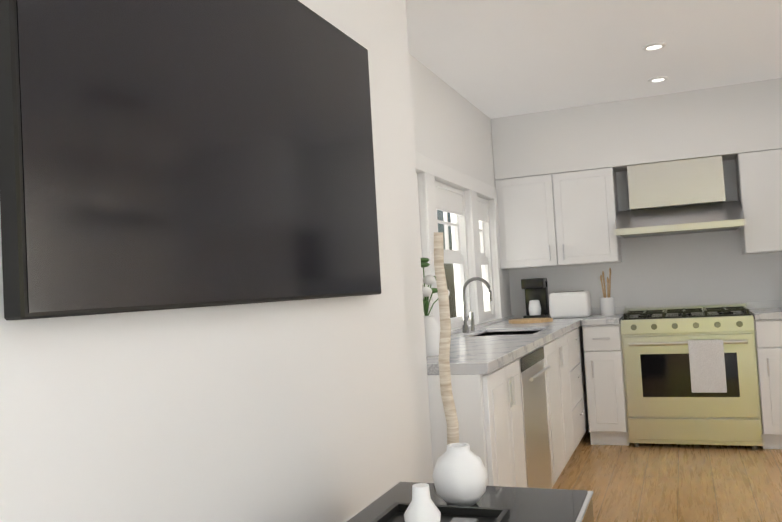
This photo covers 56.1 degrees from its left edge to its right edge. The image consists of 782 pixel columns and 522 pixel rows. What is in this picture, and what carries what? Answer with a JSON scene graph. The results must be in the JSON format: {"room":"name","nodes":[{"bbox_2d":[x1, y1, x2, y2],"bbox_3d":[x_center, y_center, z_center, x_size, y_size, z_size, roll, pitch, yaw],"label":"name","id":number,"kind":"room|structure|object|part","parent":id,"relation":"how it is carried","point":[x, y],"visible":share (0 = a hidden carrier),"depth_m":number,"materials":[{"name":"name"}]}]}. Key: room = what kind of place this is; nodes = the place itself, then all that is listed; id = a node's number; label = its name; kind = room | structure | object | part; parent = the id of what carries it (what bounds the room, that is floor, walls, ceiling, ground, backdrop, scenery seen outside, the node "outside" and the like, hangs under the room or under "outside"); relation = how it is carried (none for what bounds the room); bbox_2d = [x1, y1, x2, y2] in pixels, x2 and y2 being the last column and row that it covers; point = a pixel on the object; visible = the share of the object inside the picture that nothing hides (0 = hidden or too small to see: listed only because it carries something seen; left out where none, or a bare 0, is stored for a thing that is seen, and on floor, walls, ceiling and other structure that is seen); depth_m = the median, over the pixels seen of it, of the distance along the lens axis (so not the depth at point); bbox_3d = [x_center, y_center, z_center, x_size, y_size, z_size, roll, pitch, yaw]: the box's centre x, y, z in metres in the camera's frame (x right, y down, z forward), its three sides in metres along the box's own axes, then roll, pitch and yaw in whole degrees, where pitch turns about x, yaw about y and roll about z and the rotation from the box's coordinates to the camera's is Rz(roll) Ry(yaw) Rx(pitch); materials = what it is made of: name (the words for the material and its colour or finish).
{"room":"kitchen","nodes":[
{"label":"kitchen","id":0,"kind":"room"},
{"bbox_2d":[0,0,433,521],"bbox_3d":[-0.620,0.026,1.213,0.140,2.550,3.665,-4,-2,22],"label":"wall","id":1,"kind":"structure","parent":0,"point":[312,410],"depth_m":1.69,"materials":[{"name":"white paint"}]},
{"bbox_2d":[0,0,380,320],"bbox_3d":[-0.327,-0.303,1.754,0.043,0.805,1.395,-4,-2,22],"label":"tv","id":2,"kind":"object","parent":1,"relation":"attached to","point":[165,154],"visible":1,"depth_m":1.45,"materials":[{"name":"black"}]},
{"bbox_2d":[409,53,511,330],"bbox_3d":[0.333,0.106,4.702,0.140,2.550,3.525,-4,-2,22],"label":"wall","id":3,"kind":"structure","parent":0,"point":[452,128],"depth_m":4.93,"materials":[{"name":"white paint"}]},
{"bbox_2d":[416,173,424,314],"bbox_3d":[0.038,-0.042,3.995,0.090,0.931,0.536,-4,-2,22],"label":"kitchen window","id":4,"kind":"structure","parent":3,"relation":"in","point":[419,225],"depth_m":4.22,"materials":[{"name":"white paint"}]},
{"bbox_2d":[414,151,503,328],"bbox_3d":[0.366,-0.080,4.764,0.140,1.038,2.390,-4,-2,22],"label":"kitchen window","id":5,"kind":"structure","parent":3,"relation":"in","point":[449,199],"depth_m":5.07,"materials":[{"name":"white paint"}]},
{"bbox_3d":[0.421,-0.084,4.742,0.020,1.038,2.390,-4,-2,22],"label":"kitchen window trim","id":6,"kind":"part","parent":5,"relation":"part of","materials":[{"name":"white wood"}]},
{"bbox_2d":[477,196,494,319],"bbox_3d":[0.656,-0.017,5.555,0.090,0.931,0.521,-4,-2,22],"label":"kitchen window","id":7,"kind":"structure","parent":3,"relation":"in","point":[485,249],"depth_m":5.74,"materials":[{"name":"white paint"}]},
{"bbox_2d":[406,0,781,118],"bbox_3d":[3.268,-1.498,1.868,7.880,0.100,7.980,-4,-2,22],"label":"ceiling","id":8,"kind":"structure","parent":0,"point":[490,59],"depth_m":4.25,"materials":[{"name":"white paint"}]},
{"bbox_2d":[642,42,665,50],"bbox_3d":[1.537,-1.250,4.287,0.130,0.012,0.130,-4,-2,22],"label":"recessed light","id":9,"kind":"object","parent":8,"relation":"in","point":[655,46],"visible":0.98,"depth_m":4.27,"materials":[{"name":"white paint"}]},
{"bbox_2d":[648,76,667,82],"bbox_3d":[1.826,-1.239,5.017,0.130,0.012,0.130,-4,-2,22],"label":"recessed light","id":10,"kind":"object","parent":8,"relation":"in","point":[658,79],"visible":1,"depth_m":5.00,"materials":[{"name":"white paint"}]},
{"bbox_2d":[509,159,781,428],"bbox_3d":[2.610,0.012,5.622,3.425,2.550,0.140,-4,-2,22],"label":"wall","id":11,"kind":"structure","parent":0,"point":[707,268],"depth_m":5.71,"materials":[{"name":"white paint"}]},
{"bbox_2d":[495,166,621,268],"bbox_3d":[1.336,-0.322,5.875,0.912,0.720,0.331,-4,-2,22],"label":"upper cabinet","id":12,"kind":"object","parent":11,"relation":"attached to","point":[556,170],"depth_m":5.72,"materials":[{"name":"white wood"}]},
{"bbox_2d":[491,78,781,177],"bbox_3d":[2.032,-0.983,5.614,2.482,0.496,0.323,-4,-2,22],"label":"soffit","id":13,"kind":"object","parent":11,"relation":"attached to","point":[721,120],"depth_m":5.50,"materials":[{"name":"white paint"}]},
{"bbox_2d":[615,156,744,237],"bbox_3d":[2.127,-0.475,5.475,0.860,0.534,0.496,-4,-2,22],"label":"range hood","id":14,"kind":"object","parent":11,"relation":"attached to","point":[686,196],"visible":0.98,"depth_m":5.40,"materials":[{"name":"yellow metal"}]},
{"bbox_2d":[735,146,781,253],"bbox_3d":[2.892,-0.434,5.263,0.702,0.720,0.326,-4,-2,22],"label":"upper cabinet","id":15,"kind":"object","parent":11,"relation":"attached to","point":[758,172],"depth_m":5.20,"materials":[{"name":"white wood"}]},
{"bbox_2d":[552,429,781,521],"bbox_3d":[3.418,1.145,1.766,7.880,0.100,7.980,-4,-2,22],"label":"floor","id":16,"kind":"structure","parent":0,"point":[647,482],"depth_m":4.31,"materials":[{"name":"brown wood"}]},
{"bbox_2d":[344,482,593,521],"bbox_3d":[0.061,0.805,1.434,0.546,0.408,1.208,-4,-2,22],"label":"coffee table","id":17,"kind":"object","parent":16,"relation":"on","point":[522,504],"visible":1,"depth_m":1.84,"materials":[{"name":"black paint"}]},
{"bbox_2d":[372,483,509,521],"bbox_3d":[0.043,0.541,1.488,0.280,0.122,0.520,-4,-2,22],"label":"tray","id":18,"kind":"object","parent":17,"relation":"on","point":[421,507],"visible":1,"depth_m":1.66,"materials":[{"name":"black plastic"}]},
{"bbox_2d":[432,443,487,505],"bbox_3d":[0.173,0.536,1.846,0.140,0.145,0.140,-4,-2,22],"label":"round vase","id":19,"kind":"object","parent":17,"relation":"on","point":[460,475],"visible":1,"depth_m":1.80,"materials":[{"name":"white ceramic"}]},
{"bbox_2d":[434,232,458,444],"bbox_3d":[0.217,0.603,2.711,0.070,1.426,0.071,-4,-2,22],"label":"branch","id":20,"kind":"object","parent":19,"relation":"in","point":[445,382],"visible":0.75,"depth_m":2.70,"materials":[{"name":"beige plant"}]},
{"bbox_2d":[427,353,533,487],"bbox_3d":[0.212,0.894,3.189,0.631,0.875,0.642,-4,-2,22],"label":"base cabinet","id":21,"kind":"object","parent":16,"relation":"on","point":[519,392],"depth_m":2.87,"materials":[{"name":"white wood"}]},
{"bbox_2d":[426,317,585,372],"bbox_3d":[0.694,0.455,4.478,0.641,0.045,3.380,-4,-2,22],"label":"countertop","id":22,"kind":"structure","parent":21,"relation":"on","point":[468,348],"depth_m":3.76,"materials":[{"name":"white stone"}]},
{"bbox_2d":[421,258,449,356],"bbox_3d":[0.155,0.198,3.220,0.203,0.430,0.298,-4,-2,22],"label":"flower vase","id":23,"kind":"object","parent":22,"relation":"on","point":[432,333],"visible":0.6,"depth_m":3.16,"materials":[{"name":"white ceramic"}]},
{"bbox_2d":[509,318,552,323],"bbox_3d":[1.024,0.437,5.383,0.320,0.021,0.320,-4,-2,22],"label":"cutting board","id":24,"kind":"object","parent":22,"relation":"on","point":[527,320],"visible":1,"depth_m":5.27,"materials":[{"name":"brown wood"}]},
{"bbox_2d":[521,278,549,318],"bbox_3d":[1.151,0.299,5.851,0.170,0.319,0.220,-4,-2,22],"label":"coffee maker","id":25,"kind":"object","parent":22,"relation":"on","point":[536,298],"visible":0.98,"depth_m":5.80,"materials":[{"name":"black plastic"}]},
{"bbox_2d":[549,291,591,318],"bbox_3d":[1.395,0.338,5.711,0.300,0.202,0.200,-4,-2,22],"label":"toaster","id":26,"kind":"object","parent":22,"relation":"on","point":[572,304],"visible":1,"depth_m":5.62,"materials":[{"name":"white plastic"}]},
{"bbox_2d":[482,329,577,480],"bbox_3d":[0.720,0.915,4.474,0.631,0.875,0.881,-4,-2,22],"label":"base cabinet","id":27,"kind":"object","parent":16,"relation":"on","point":[558,348],"depth_m":4.41,"materials":[{"name":"white wood"}]},
{"bbox_2d":[526,341,555,488],"bbox_3d":[0.444,0.904,3.776,0.631,0.875,0.620,-4,-2,22],"label":"dishwasher","id":28,"kind":"object","parent":16,"relation":"on","point":[537,363],"depth_m":3.74,"materials":[{"name":"silver"}]},
{"bbox_2d":[570,325,588,443],"bbox_3d":[0.991,0.926,5.157,0.631,0.875,0.589,-4,-2,22],"label":"base cabinet","id":29,"kind":"object","parent":16,"relation":"on","point":[576,333],"depth_m":5.15,"materials":[{"name":"white wood"}]},
{"bbox_2d":[582,331,587,420],"bbox_3d":[1.219,0.935,5.732,0.631,0.875,0.648,-4,-2,22],"label":"base cabinet","id":30,"kind":"object","parent":16,"relation":"on","point":[582,331],"depth_m":5.61,"materials":[{"name":"white wood"}]},
{"bbox_2d":[581,324,629,445],"bbox_3d":[1.652,0.904,5.569,0.266,0.876,0.631,-4,-2,22],"label":"base cabinet","id":31,"kind":"object","parent":16,"relation":"on","point":[605,381],"depth_m":5.28,"materials":[{"name":"white wood"}]},
{"bbox_2d":[581,312,624,323],"bbox_3d":[1.624,0.444,5.582,0.266,0.045,0.642,-4,-2,22],"label":"countertop","id":32,"kind":"structure","parent":31,"relation":"on","point":[615,319],"depth_m":5.31,"materials":[{"name":"white stone"}]},
{"bbox_2d":[600,268,614,315],"bbox_3d":[1.670,0.238,5.689,0.110,0.369,0.112,-4,-2,22],"label":"utensil crock","id":33,"kind":"object","parent":32,"relation":"on","point":[607,306],"visible":1,"depth_m":5.66,"materials":[{"name":"white ceramic"}]},
{"bbox_2d":[620,304,762,449],"bbox_3d":[2.163,0.823,5.331,0.860,0.960,0.698,-4,-2,22],"label":"range","id":34,"kind":"object","parent":16,"relation":"on","point":[690,374],"visible":1,"depth_m":5.07,"materials":[{"name":"yellow metal"}]},
{"bbox_2d":[754,316,781,448],"bbox_3d":[2.897,0.814,5.078,0.680,0.876,0.631,-4,-2,22],"label":"base cabinet","id":35,"kind":"object","parent":16,"relation":"on","point":[768,329],"depth_m":4.89,"materials":[{"name":"white wood"}]},
{"bbox_2d":[748,308,781,315],"bbox_3d":[2.869,0.355,5.090,0.680,0.045,0.642,-4,-2,22],"label":"countertop","id":36,"kind":"structure","parent":35,"relation":"on","point":[754,311],"depth_m":5.02,"materials":[{"name":"white stone"}]}
]}

